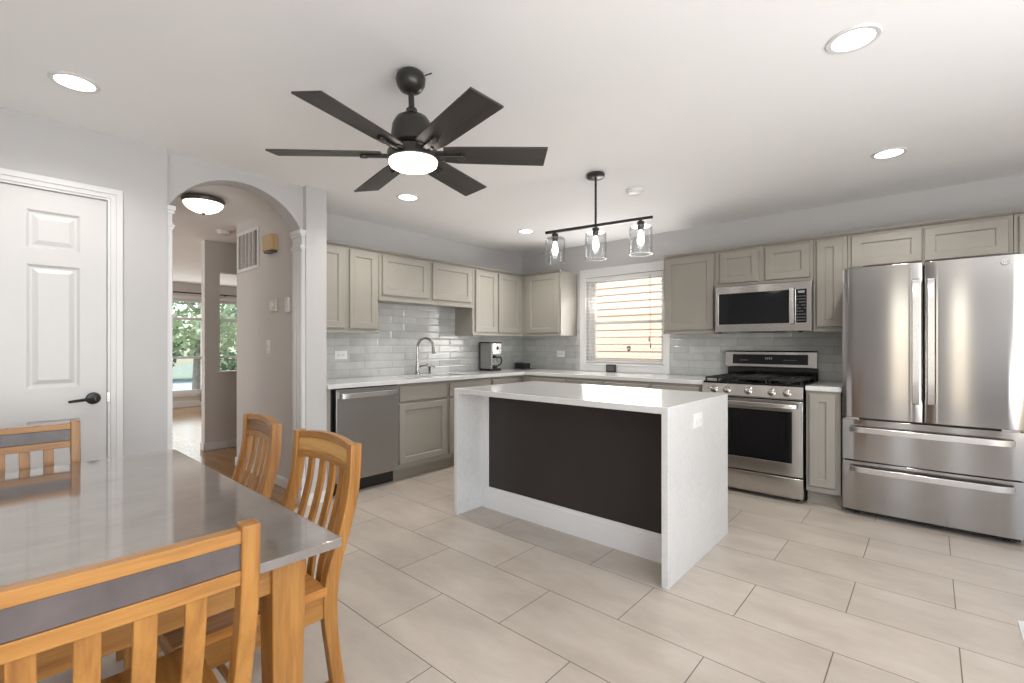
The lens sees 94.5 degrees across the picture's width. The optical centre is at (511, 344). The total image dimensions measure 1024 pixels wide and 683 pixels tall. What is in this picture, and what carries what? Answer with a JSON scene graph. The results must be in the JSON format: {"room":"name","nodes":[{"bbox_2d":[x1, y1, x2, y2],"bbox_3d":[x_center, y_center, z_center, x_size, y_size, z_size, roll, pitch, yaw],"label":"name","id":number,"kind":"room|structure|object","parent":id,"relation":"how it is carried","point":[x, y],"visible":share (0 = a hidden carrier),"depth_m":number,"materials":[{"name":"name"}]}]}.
{"room":"kitchen","nodes":[
{"label":"kitchen","id":0,"kind":"room"},
{"bbox_2d":[0,107,166,456],"bbox_3d":[-3.395,0.007,1.693,0.200,2.446,3.535,0,0,42],"label":"wall","id":1,"kind":"structure","parent":0,"point":[31,144],"depth_m":2.82,"materials":[{"name":"grey paint"}]},
{"bbox_2d":[0,168,122,472],"bbox_3d":[-2.624,0.164,2.481,0.169,2.132,0.894,0,0,42],"label":"door","id":2,"kind":"structure","parent":1,"relation":"in","point":[61,247],"depth_m":2.60,"materials":[{"name":"white paint"}]},
{"bbox_2d":[167,205,175,449],"bbox_3d":[-2.203,0.177,3.029,0.181,2.105,0.046,0,0,42],"label":"trim","id":3,"kind":"structure","parent":1,"relation":"attached to","point":[171,209],"depth_m":2.97,"materials":[{"name":"white paint"}]},
{"bbox_2d":[173,282,236,401],"bbox_3d":[-6.957,0.007,8.828,0.120,2.446,8.000,0,0,42],"label":"wall","id":4,"kind":"structure","parent":0,"point":[181,287],"depth_m":9.41,"materials":[{"name":"paint"}]},
{"bbox_2d":[173,295,200,396],"bbox_3d":[-6.723,0.025,9.055,0.108,1.990,1.570,0,0,42],"label":"window","id":5,"kind":"structure","parent":4,"relation":"in","point":[179,298],"depth_m":9.35,"materials":[{"name":"white paint"}]},
{"bbox_2d":[173,400,200,407],"bbox_3d":[-6.906,1.169,8.783,0.014,0.122,8.000,0,0,42],"label":"baseboard","id":6,"kind":"structure","parent":4,"relation":"attached to","point":[180,404],"depth_m":9.33,"materials":[{"name":"white paint"}]},
{"bbox_2d":[173,291,236,296],"bbox_3d":[-6.134,-1.020,9.579,0.116,0.052,3.855,0,0,42],"label":"curtain rod","id":7,"kind":"object","parent":4,"relation":"attached to","point":[173,291],"visible":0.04,"depth_m":9.35,"materials":[{"name":"white metal"}]},
{"bbox_2d":[220,298,236,357],"bbox_3d":[-5.663,0.025,10.253,0.108,1.990,1.570,0,0,42],"label":"window","id":8,"kind":"structure","parent":4,"relation":"in","point":[229,301],"depth_m":9.92,"materials":[{"name":"white paint"}]},
{"bbox_2d":[201,240,236,450],"bbox_3d":[-2.991,0.007,6.206,0.134,2.446,1.870,0,0,42],"label":"wall","id":9,"kind":"structure","parent":0,"point":[218,390],"depth_m":5.56,"materials":[{"name":"paint"}]},
{"bbox_2d":[200,442,204,450],"bbox_3d":[-3.605,1.186,5.512,0.134,0.087,0.014,0,0,42],"label":"baseboard","id":10,"kind":"structure","parent":9,"relation":"attached to","point":[201,443],"depth_m":5.51,"materials":[{"name":"white paint"}]},
{"bbox_2d":[218,370,236,372],"bbox_3d":[-3.220,0.323,5.955,0.155,0.020,0.890,0,0,42],"label":"trim ledge","id":11,"kind":"object","parent":9,"relation":"attached to","point":[225,371],"visible":0.24,"depth_m":5.66,"materials":[{"name":"white paint"}]},
{"bbox_2d":[167,153,302,231],"bbox_3d":[-1.952,-1.042,3.360,0.150,0.348,0.875,0,0,42],"label":"wall","id":12,"kind":"structure","parent":0,"point":[184,174],"depth_m":3.31,"materials":[{"name":"grey paint"}]},
{"bbox_2d":[237,185,326,493],"bbox_3d":[-2.165,0.007,4.241,1.736,2.446,0.163,0,0,42],"label":"wall","id":13,"kind":"structure","parent":0,"point":[264,380],"depth_m":4.10,"materials":[{"name":"paint"}]},
{"bbox_2d":[237,226,258,272],"bbox_3d":[-2.576,-0.920,4.611,0.536,0.396,0.012,0,0,42],"label":"air vent","id":14,"kind":"object","parent":13,"relation":"in","point":[248,240],"visible":1,"depth_m":4.58,"materials":[{"name":"white metal"}]},
{"bbox_2d":[235,457,288,488],"bbox_3d":[-2.242,1.186,4.314,1.548,0.087,0.014,0,0,42],"label":"baseboard","id":15,"kind":"structure","parent":13,"relation":"attached to","point":[280,481],"depth_m":4.11,"materials":[{"name":"white paint"}]},
{"bbox_2d":[266,340,269,352],"bbox_3d":[-2.215,0.018,4.288,0.080,0.120,0.018,0,0,42],"label":"light switch","id":16,"kind":"object","parent":13,"relation":"attached to","point":[267,341],"visible":1,"depth_m":4.28,"materials":[{"name":"white plastic"}]},
{"bbox_2d":[262,233,277,253],"bbox_3d":[-2.154,-0.896,4.206,0.190,0.158,0.060,0,0,42],"label":"door chime","id":17,"kind":"object","parent":13,"relation":"attached to","point":[269,241],"visible":1,"depth_m":4.16,"materials":[{"name":"yellow wood"}]},
{"bbox_2d":[269,299,277,311],"bbox_3d":[-2.117,-0.345,4.186,0.120,0.110,0.041,0,0,42],"label":"thermostat","id":18,"kind":"object","parent":13,"relation":"attached to","point":[273,304],"visible":1,"depth_m":4.16,"materials":[{"name":"beige plastic"}]},
{"bbox_2d":[285,297,290,311],"bbox_3d":[-1.899,-0.340,4.003,0.072,0.130,0.026,0,0,42],"label":"wall sensor","id":19,"kind":"object","parent":13,"relation":"attached to","point":[287,299],"visible":1,"depth_m":3.98,"materials":[{"name":"white plastic"}]},
{"bbox_2d":[290,229,305,504],"bbox_3d":[-1.654,0.177,3.650,0.181,2.105,0.046,0,0,42],"label":"trim","id":20,"kind":"structure","parent":13,"relation":"attached to","point":[298,248],"depth_m":3.63,"materials":[{"name":"white paint"}]},
{"bbox_2d":[307,490,325,505],"bbox_3d":[-1.509,1.186,3.662,0.014,0.087,0.161,0,0,42],"label":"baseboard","id":21,"kind":"object","parent":13,"relation":"attached to","point":[311,496],"visible":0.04,"depth_m":3.63,"materials":[{"name":"white paint"}]},
{"bbox_2d":[327,213,521,273],"bbox_3d":[-0.893,0.007,5.365,0.100,2.446,3.205,0,0,42],"label":"wall","id":22,"kind":"structure","parent":0,"point":[341,229],"depth_m":5.12,"materials":[{"name":"grey paint"}]},
{"bbox_2d":[327,240,379,333],"bbox_3d":[-1.569,-0.497,4.267,0.322,0.785,0.660,0,0,42],"label":"upper cabinet","id":23,"kind":"object","parent":22,"relation":"attached to","point":[352,270],"visible":0.66,"depth_m":4.20,"materials":[{"name":"beige paint"}]},
{"bbox_2d":[327,303,521,378],"bbox_3d":[-0.886,-0.070,5.292,0.009,0.800,3.105,0,0,42],"label":"tiled wall","id":24,"kind":"structure","parent":22,"relation":"attached to","point":[392,351],"depth_m":5.05,"materials":[{"name":"grey tile"}]},
{"bbox_2d":[335,351,346,358],"bbox_3d":[-1.611,0.097,4.460,0.009,0.080,0.125,0,0,42],"label":"wall outlet","id":25,"kind":"object","parent":24,"relation":"attached to","point":[338,354],"visible":1,"depth_m":4.46,"materials":[{"name":"white plastic"}]},
{"bbox_2d":[378,249,473,308],"bbox_3d":[-0.948,-0.652,4.969,0.322,0.475,1.210,0,0,42],"label":"upper cabinet","id":26,"kind":"object","parent":22,"relation":"attached to","point":[403,279],"visible":0.94,"depth_m":4.80,"materials":[{"name":"beige paint"}]},
{"bbox_2d":[455,266,522,336],"bbox_3d":[-0.252,-0.497,5.755,0.322,0.785,0.884,0,0,42],"label":"upper cabinet","id":27,"kind":"object","parent":22,"relation":"attached to","point":[497,295],"visible":0.98,"depth_m":5.57,"materials":[{"name":"beige paint"}]},
{"bbox_2d":[0,0,1023,286],"bbox_3d":[-2.180,-1.276,4.100,13.600,0.120,8.950,0,0,42],"label":"ceiling","id":28,"kind":"structure","parent":0,"point":[722,111],"depth_m":2.27,"materials":[{"name":"paint"}]},
{"bbox_2d":[47,71,100,93],"bbox_3d":[-2.022,-1.212,2.189,0.184,0.007,0.184,0,0,42],"label":"recessed light","id":29,"kind":"object","parent":28,"relation":"in","point":[68,80],"visible":1,"depth_m":2.18,"materials":[{"name":"white paint"}]},
{"bbox_2d":[181,193,224,214],"bbox_3d":[-2.544,-1.142,3.901,0.310,0.147,0.310,0,0,42],"label":"flush ceiling light","id":30,"kind":"object","parent":28,"relation":"attached to","point":[203,204],"visible":1,"depth_m":3.81,"materials":[{"name":"white glass"}]},
{"bbox_2d":[216,229,231,235],"bbox_3d":[-3.077,-1.193,5.055,0.140,0.046,0.140,0,0,42],"label":"smoke detector","id":31,"kind":"object","parent":28,"relation":"attached to","point":[221,232],"visible":1,"depth_m":5.02,"materials":[{"name":"white plastic"}]},
{"bbox_2d":[265,66,547,195],"bbox_3d":[-0.446,-1.002,2.111,1.206,0.429,1.182,-1,1,42],"label":"ceiling fan","id":32,"kind":"object","parent":28,"relation":"hanging from","point":[413,142],"visible":1,"depth_m":2.03,"materials":[{"name":"black metal"}]},
{"bbox_2d":[396,193,418,200],"bbox_3d":[-0.856,-1.212,3.892,0.184,0.007,0.184,0,0,42],"label":"recessed light","id":33,"kind":"object","parent":28,"relation":"in","point":[406,197],"visible":1,"depth_m":3.89,"materials":[{"name":"white paint"}]},
{"bbox_2d":[517,229,533,233],"bbox_3d":[0.149,-1.212,5.054,0.184,0.007,0.184,0,0,42],"label":"recessed light","id":34,"kind":"object","parent":28,"relation":"in","point":[524,231],"visible":1,"depth_m":5.05,"materials":[{"name":"white paint"}]},
{"bbox_2d":[545,171,652,264],"bbox_3d":[0.595,-0.913,3.366,0.810,0.606,0.152,0,0,33],"label":"linear pendant","id":35,"kind":"object","parent":28,"relation":"hanging from","point":[595,176],"visible":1,"depth_m":3.35,"materials":[{"name":"black metal"}]},
{"bbox_2d":[545,232,564,264],"bbox_3d":[0.323,-0.725,3.543,0.152,0.230,0.152,0,0,42],"label":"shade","id":36,"kind":"object","parent":35,"relation":"attached to","point":[554,237],"depth_m":3.53,"materials":[{"name":"clear glass"}]},
{"bbox_2d":[585,227,606,260],"bbox_3d":[0.595,-0.725,3.366,0.152,0.230,0.152,0,0,42],"label":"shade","id":37,"kind":"object","parent":35,"relation":"attached to","point":[595,230],"depth_m":3.35,"materials":[{"name":"clear glass"}]},
{"bbox_2d":[629,220,652,254],"bbox_3d":[0.868,-0.725,3.189,0.152,0.230,0.152,0,0,42],"label":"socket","id":38,"kind":"object","parent":35,"relation":"attached to","point":[640,223],"depth_m":3.17,"materials":[{"name":"clear glass"}]},
{"bbox_2d":[626,187,643,195],"bbox_3d":[0.966,-1.200,3.716,0.140,0.032,0.140,0,0,42],"label":"smoke detector","id":39,"kind":"object","parent":28,"relation":"attached to","point":[635,191],"visible":1,"depth_m":3.68,"materials":[{"name":"white plastic"}]},
{"bbox_2d":[825,24,881,53],"bbox_3d":[1.356,-1.212,1.881,0.184,0.007,0.184,0,0,42],"label":"recessed light","id":40,"kind":"object","parent":28,"relation":"in","point":[854,38],"visible":1,"depth_m":1.87,"materials":[{"name":"white paint"}]},
{"bbox_2d":[871,147,907,159],"bbox_3d":[2.390,-1.212,2.999,0.184,0.007,0.184,0,0,42],"label":"recessed light","id":41,"kind":"object","parent":28,"relation":"in","point":[897,151],"visible":1,"depth_m":2.99,"materials":[{"name":"white paint"}]},
{"bbox_2d":[37,406,1023,682],"bbox_3d":[-2.195,1.280,4.046,13.550,0.100,8.850,0,0,42],"label":"floor","id":42,"kind":"structure","parent":0,"point":[794,591],"depth_m":2.27,"materials":[{"name":"beige tile"}]},
{"bbox_2d":[0,420,80,473],"bbox_3d":[-1.800,0.773,1.667,0.465,0.914,0.460,0,0,42],"label":"dining chair","id":43,"kind":"object","parent":42,"relation":"on","point":[47,438],"visible":0.24,"depth_m":1.89,"materials":[{"name":"brown wood"}]},
{"bbox_2d":[0,518,260,682],"bbox_3d":[-0.772,0.773,0.839,0.465,0.914,0.460,0,0,44],"label":"dining chair","id":44,"kind":"object","parent":42,"relation":"on","point":[76,605],"visible":1,"depth_m":0.73,"materials":[{"name":"brown wood"}]},
{"bbox_2d":[0,449,341,682],"bbox_3d":[-1.290,0.851,1.283,1.472,0.758,0.972,0,0,42],"label":"dining table","id":45,"kind":"object","parent":42,"relation":"on","point":[54,519],"visible":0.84,"depth_m":1.22,"materials":[{"name":"grey stone"}]},
{"bbox_2d":[116,413,281,670],"bbox_3d":[-1.242,0.768,1.875,0.515,0.923,0.416,0,0,-44],"label":"dining chair","id":46,"kind":"object","parent":42,"relation":"on","point":[265,427],"visible":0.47,"depth_m":2.01,"materials":[{"name":"brown wood"}]},
{"bbox_2d":[157,428,361,682],"bbox_3d":[-0.800,0.768,1.468,0.416,0.923,0.515,0,0,42],"label":"dining chair","id":47,"kind":"object","parent":42,"relation":"on","point":[321,593],"visible":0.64,"depth_m":1.49,"materials":[{"name":"brown wood"}]},
{"bbox_2d":[327,389,329,481],"bbox_3d":[-1.670,0.792,3.938,0.580,0.876,0.034,0,0,42],"label":"filler panel","id":48,"kind":"object","parent":42,"relation":"on","point":[328,390],"visible":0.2,"depth_m":3.75,"materials":[{"name":"beige paint"}]},
{"bbox_2d":[330,385,397,495],"bbox_3d":[-1.418,0.794,4.170,0.648,0.872,0.608,0,0,42],"label":"dishwasher","id":49,"kind":"object","parent":42,"relation":"on","point":[367,416],"visible":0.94,"depth_m":4.01,"materials":[{"name":"silver metal"}]},
{"bbox_2d":[393,377,490,479],"bbox_3d":[-0.839,0.792,4.886,0.594,0.876,1.206,0,0,42],"label":"base cabinet","id":50,"kind":"object","parent":42,"relation":"on","point":[425,409],"visible":0.55,"depth_m":4.50,"materials":[{"name":"beige paint"}]},
{"bbox_2d":[327,369,714,388],"bbox_3d":[0.113,0.334,4.402,2.665,0.036,3.093,0,0,42],"label":"countertop","id":51,"kind":"structure","parent":50,"relation":"on","point":[338,383],"depth_m":4.73,"materials":[{"name":"white stone"}]},
{"bbox_2d":[415,337,435,374],"bbox_3d":[-0.904,0.117,5.032,0.249,0.396,0.128,0,0,18],"label":"faucet","id":52,"kind":"object","parent":51,"relation":"on","point":[417,371],"visible":1,"depth_m":5.01,"materials":[{"name":"silver metal"}]},
{"bbox_2d":[479,342,501,370],"bbox_3d":[-0.249,0.142,5.788,0.211,0.348,0.216,0,0,42],"label":"coffee maker","id":53,"kind":"object","parent":51,"relation":"on","point":[487,350],"visible":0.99,"depth_m":5.71,"materials":[{"name":"silver plastic"}]},
{"bbox_2d":[513,362,534,368],"bbox_3d":[0.160,0.273,6.208,0.230,0.085,0.170,0,0,42],"label":"caddy","id":54,"kind":"object","parent":51,"relation":"on","point":[518,365],"visible":1,"depth_m":6.16,"materials":[{"name":"black plastic"}]},
{"bbox_2d":[606,364,615,371],"bbox_3d":[1.151,0.273,5.503,0.124,0.086,0.026,0,0,42],"label":"sensor box","id":55,"kind":"object","parent":51,"relation":"on","point":[609,368],"visible":0.98,"depth_m":5.49,"materials":[{"name":"black plastic"}]},
{"bbox_2d":[491,375,522,384],"bbox_3d":[-0.258,0.792,5.543,0.594,0.876,0.541,0,0,42],"label":"base cabinet","id":56,"kind":"object","parent":42,"relation":"on","point":[519,378],"visible":0.12,"depth_m":5.33,"materials":[{"name":"beige paint"}]},
{"bbox_2d":[523,375,566,382],"bbox_3d":[0.579,0.792,5.595,0.626,0.876,0.687,0,0,42],"label":"base cabinet","id":57,"kind":"object","parent":42,"relation":"on","point":[526,378],"visible":0.13,"depth_m":5.33,"materials":[{"name":"beige paint"}]},
{"bbox_2d":[567,377,603,384],"bbox_3d":[0.984,0.792,5.236,0.451,0.876,0.687,0,0,42],"label":"base cabinet","id":58,"kind":"object","parent":42,"relation":"on","point":[569,379],"visible":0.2,"depth_m":4.97,"materials":[{"name":"beige paint"}]},
{"bbox_2d":[454,381,727,589],"bbox_3d":[0.489,0.773,3.251,1.607,0.914,0.932,0,0,42],"label":"kitchen island","id":59,"kind":"object","parent":42,"relation":"on","point":[625,469],"visible":1,"depth_m":2.96,"materials":[{"name":"white stone"}]},
{"bbox_2d":[693,412,701,428],"bbox_3d":[1.048,0.426,2.664,0.009,0.082,0.128,0,0,42],"label":"wall outlet","id":60,"kind":"object","parent":59,"relation":"attached to","point":[697,418],"visible":1,"depth_m":2.65,"materials":[{"name":"white plastic"}]},
{"bbox_2d":[604,379,650,387],"bbox_3d":[1.344,0.792,4.918,0.505,0.876,0.687,0,0,42],"label":"base cabinet","id":61,"kind":"object","parent":42,"relation":"on","point":[622,383],"visible":0.17,"depth_m":4.65,"materials":[{"name":"beige paint"}]},
{"bbox_2d":[651,382,702,391],"bbox_3d":[1.720,0.792,4.585,0.492,0.876,0.687,0,0,42],"label":"base cabinet","id":62,"kind":"object","parent":42,"relation":"on","point":[654,385],"visible":0.12,"depth_m":4.33,"materials":[{"name":"beige paint"}]},
{"bbox_2d":[702,350,818,500],"bbox_3d":[2.154,0.643,4.119,0.767,1.174,0.756,0,0,42],"label":"gas range","id":63,"kind":"object","parent":42,"relation":"on","point":[766,391],"visible":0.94,"depth_m":3.85,"materials":[{"name":"silver metal"}]},
{"bbox_2d":[704,378,817,386],"bbox_3d":[2.174,0.318,4.136,0.761,0.013,0.625,0,0,42],"label":"cooktop","id":64,"kind":"object","parent":63,"relation":"in","point":[731,382],"depth_m":3.93,"materials":[{"name":"black metal"}]},
{"bbox_2d":[806,390,844,507],"bbox_3d":[2.574,0.792,3.830,0.222,0.876,0.687,0,0,42],"label":"base cabinet","id":65,"kind":"object","parent":42,"relation":"on","point":[824,416],"visible":0.7,"depth_m":3.58,"materials":[{"name":"beige paint"}]},
{"bbox_2d":[805,381,841,391],"bbox_3d":[2.575,0.334,3.827,0.232,0.036,0.690,0,0,42],"label":"countertop","id":66,"kind":"structure","parent":65,"relation":"on","point":[827,386],"depth_m":3.62,"materials":[{"name":"white stone"}]},
{"bbox_2d":[842,252,1023,541],"bbox_3d":[2.968,0.334,3.396,0.912,1.792,0.799,0,0,42],"label":"refrigerator","id":67,"kind":"object","parent":42,"relation":"on","point":[933,353],"visible":1,"depth_m":3.09,"materials":[{"name":"silver metal"}]},
{"bbox_2d":[1017,620,1023,640],"bbox_3d":[2.262,1.227,1.922,0.265,0.006,0.257,0,0,42],"label":"floor vent","id":68,"kind":"object","parent":42,"relation":"in","point":[1020,623],"visible":1,"depth_m":2.05,"materials":[{"name":"white metal"}]},
{"bbox_2d":[522,174,1023,431],"bbox_3d":[2.632,0.007,4.351,6.725,2.446,0.150,0,0,42],"label":"wall","id":69,"kind":"structure","parent":0,"point":[1003,194],"depth_m":4.27,"materials":[{"name":"grey paint"}]},
{"bbox_2d":[523,269,576,336],"bbox_3d":[0.462,-0.497,5.911,0.592,0.785,0.368,0,0,42],"label":"upper cabinet","id":70,"kind":"object","parent":69,"relation":"attached to","point":[549,297],"visible":1,"depth_m":5.75,"materials":[{"name":"beige paint"}]},
{"bbox_2d":[580,261,669,373],"bbox_3d":[1.310,-0.298,5.499,1.138,1.225,0.184,0,0,42],"label":"window","id":71,"kind":"structure","parent":69,"relation":"in","point":[664,368],"depth_m":5.58,"materials":[{"name":"white paint"}]},
{"bbox_2d":[586,271,662,363],"bbox_3d":[1.277,-0.298,5.457,0.972,1.013,0.063,0,0,42],"label":"window blind","id":72,"kind":"object","parent":71,"relation":"attached to","point":[655,273],"visible":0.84,"depth_m":5.39,"materials":[{"name":"white paint"}]},
{"bbox_2d":[522,329,841,381],"bbox_3d":[1.925,0.070,4.872,4.775,0.520,0.009,0,0,42],"label":"tiled wall","id":73,"kind":"structure","parent":69,"relation":"attached to","point":[690,354],"depth_m":4.79,"materials":[{"name":"grey tile"}]},
{"bbox_2d":[557,351,564,356],"bbox_3d":[0.620,0.116,6.014,0.125,0.080,0.009,0,0,42],"label":"wall outlet","id":74,"kind":"object","parent":73,"relation":"attached to","point":[559,353],"visible":1,"depth_m":6.01,"materials":[{"name":"white plastic"}]},
{"bbox_2d":[662,249,726,333],"bbox_3d":[1.817,-0.497,4.712,0.501,0.785,0.368,0,0,42],"label":"upper cabinet","id":75,"kind":"object","parent":69,"relation":"attached to","point":[689,278],"visible":0.91,"depth_m":4.57,"materials":[{"name":"beige paint"}]},
{"bbox_2d":[714,237,813,287],"bbox_3d":[2.299,-0.711,4.285,0.781,0.357,0.368,0,0,42],"label":"upper cabinet","id":76,"kind":"object","parent":69,"relation":"attached to","point":[792,260],"visible":0.88,"depth_m":4.13,"materials":[{"name":"beige paint"}]},
{"bbox_2d":[715,280,813,332],"bbox_3d":[2.272,-0.314,4.232,0.759,0.420,0.459,0,0,42],"label":"microwave","id":77,"kind":"object","parent":76,"relation":"attached to","point":[786,306],"visible":0.99,"depth_m":4.08,"materials":[{"name":"silver metal"}]},
{"bbox_2d":[813,232,846,331],"bbox_3d":[2.679,-0.497,3.949,0.227,0.785,0.368,0,0,42],"label":"upper cabinet","id":78,"kind":"object","parent":69,"relation":"attached to","point":[830,251],"visible":0.68,"depth_m":3.83,"materials":[{"name":"beige paint"}]},
{"bbox_2d":[847,211,1013,267],"bbox_3d":[3.106,-0.734,3.571,0.907,0.310,0.368,0,0,42],"label":"upper cabinet","id":79,"kind":"object","parent":69,"relation":"attached to","point":[984,235],"visible":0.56,"depth_m":3.40,"materials":[{"name":"beige paint"}]},
{"bbox_2d":[1013,209,1023,253],"bbox_3d":[3.667,-0.497,3.075,0.585,0.785,0.368,0,0,42],"label":"upper cabinet","id":80,"kind":"object","parent":69,"relation":"attached to","point":[1018,216],"visible":0.17,"depth_m":3.13,"materials":[{"name":"beige paint"}]},
{"label":"outside","id":81,"kind":"structure","parent":0,"visible":0},
{"bbox_2d":[173,364,227,382],"bbox_3d":[-18.391,1.680,21.619,33.800,0.100,36.000,0,0,42],"label":"ground","id":82,"kind":"structure","parent":81,"point":[181,373],"depth_m":26.86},
{"bbox_2d":[173,326,185,365],"bbox_3d":[-16.514,-0.083,20.566,3.772,3.718,3.874,0,0,42],"label":"shrub","id":83,"kind":"object","parent":82,"relation":"on","point":[178,344],"visible":0.02,"depth_m":21.32,"materials":[{"name":"green plant"}]},
{"bbox_2d":[173,301,236,389],"bbox_3d":[-8.834,-0.931,13.280,3.854,5.134,3.840,0,0,42],"label":"tree","id":84,"kind":"object","parent":82,"relation":"on","point":[231,334],"visible":0.16,"depth_m":13.05,"materials":[{"name":"green plant"}]},
{"bbox_2d":[220,308,236,370],"bbox_3d":[-13.651,-0.051,23.781,3.890,3.740,3.960,0,0,42],"label":"shrub","id":85,"kind":"object","parent":82,"relation":"on","point":[232,363],"visible":0.14,"depth_m":22.70,"materials":[{"name":"green plant"}]},
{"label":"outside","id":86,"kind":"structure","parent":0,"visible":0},
{"bbox_3d":[3.310,1.705,9.775,16.000,0.050,8.972,0,0,42],"label":"ground","id":87,"kind":"structure","parent":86,"visible":0},
{"bbox_2d":[597,277,661,359],"bbox_3d":[3.776,-0.920,8.793,12.000,5.100,0.225,0,0,42],"label":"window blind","id":88,"kind":"object","parent":87,"relation":"on","point":[641,335],"depth_m":9.83,"materials":[{"name":"white plastic"}]},
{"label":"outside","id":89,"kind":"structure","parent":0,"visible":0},
{"bbox_2d":[173,382,191,390],"bbox_3d":[-13.074,1.622,16.913,6.000,0.015,36.000,0,0,42],"label":"street","id":90,"kind":"structure","parent":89,"point":[184,385],"depth_m":18.32,"materials":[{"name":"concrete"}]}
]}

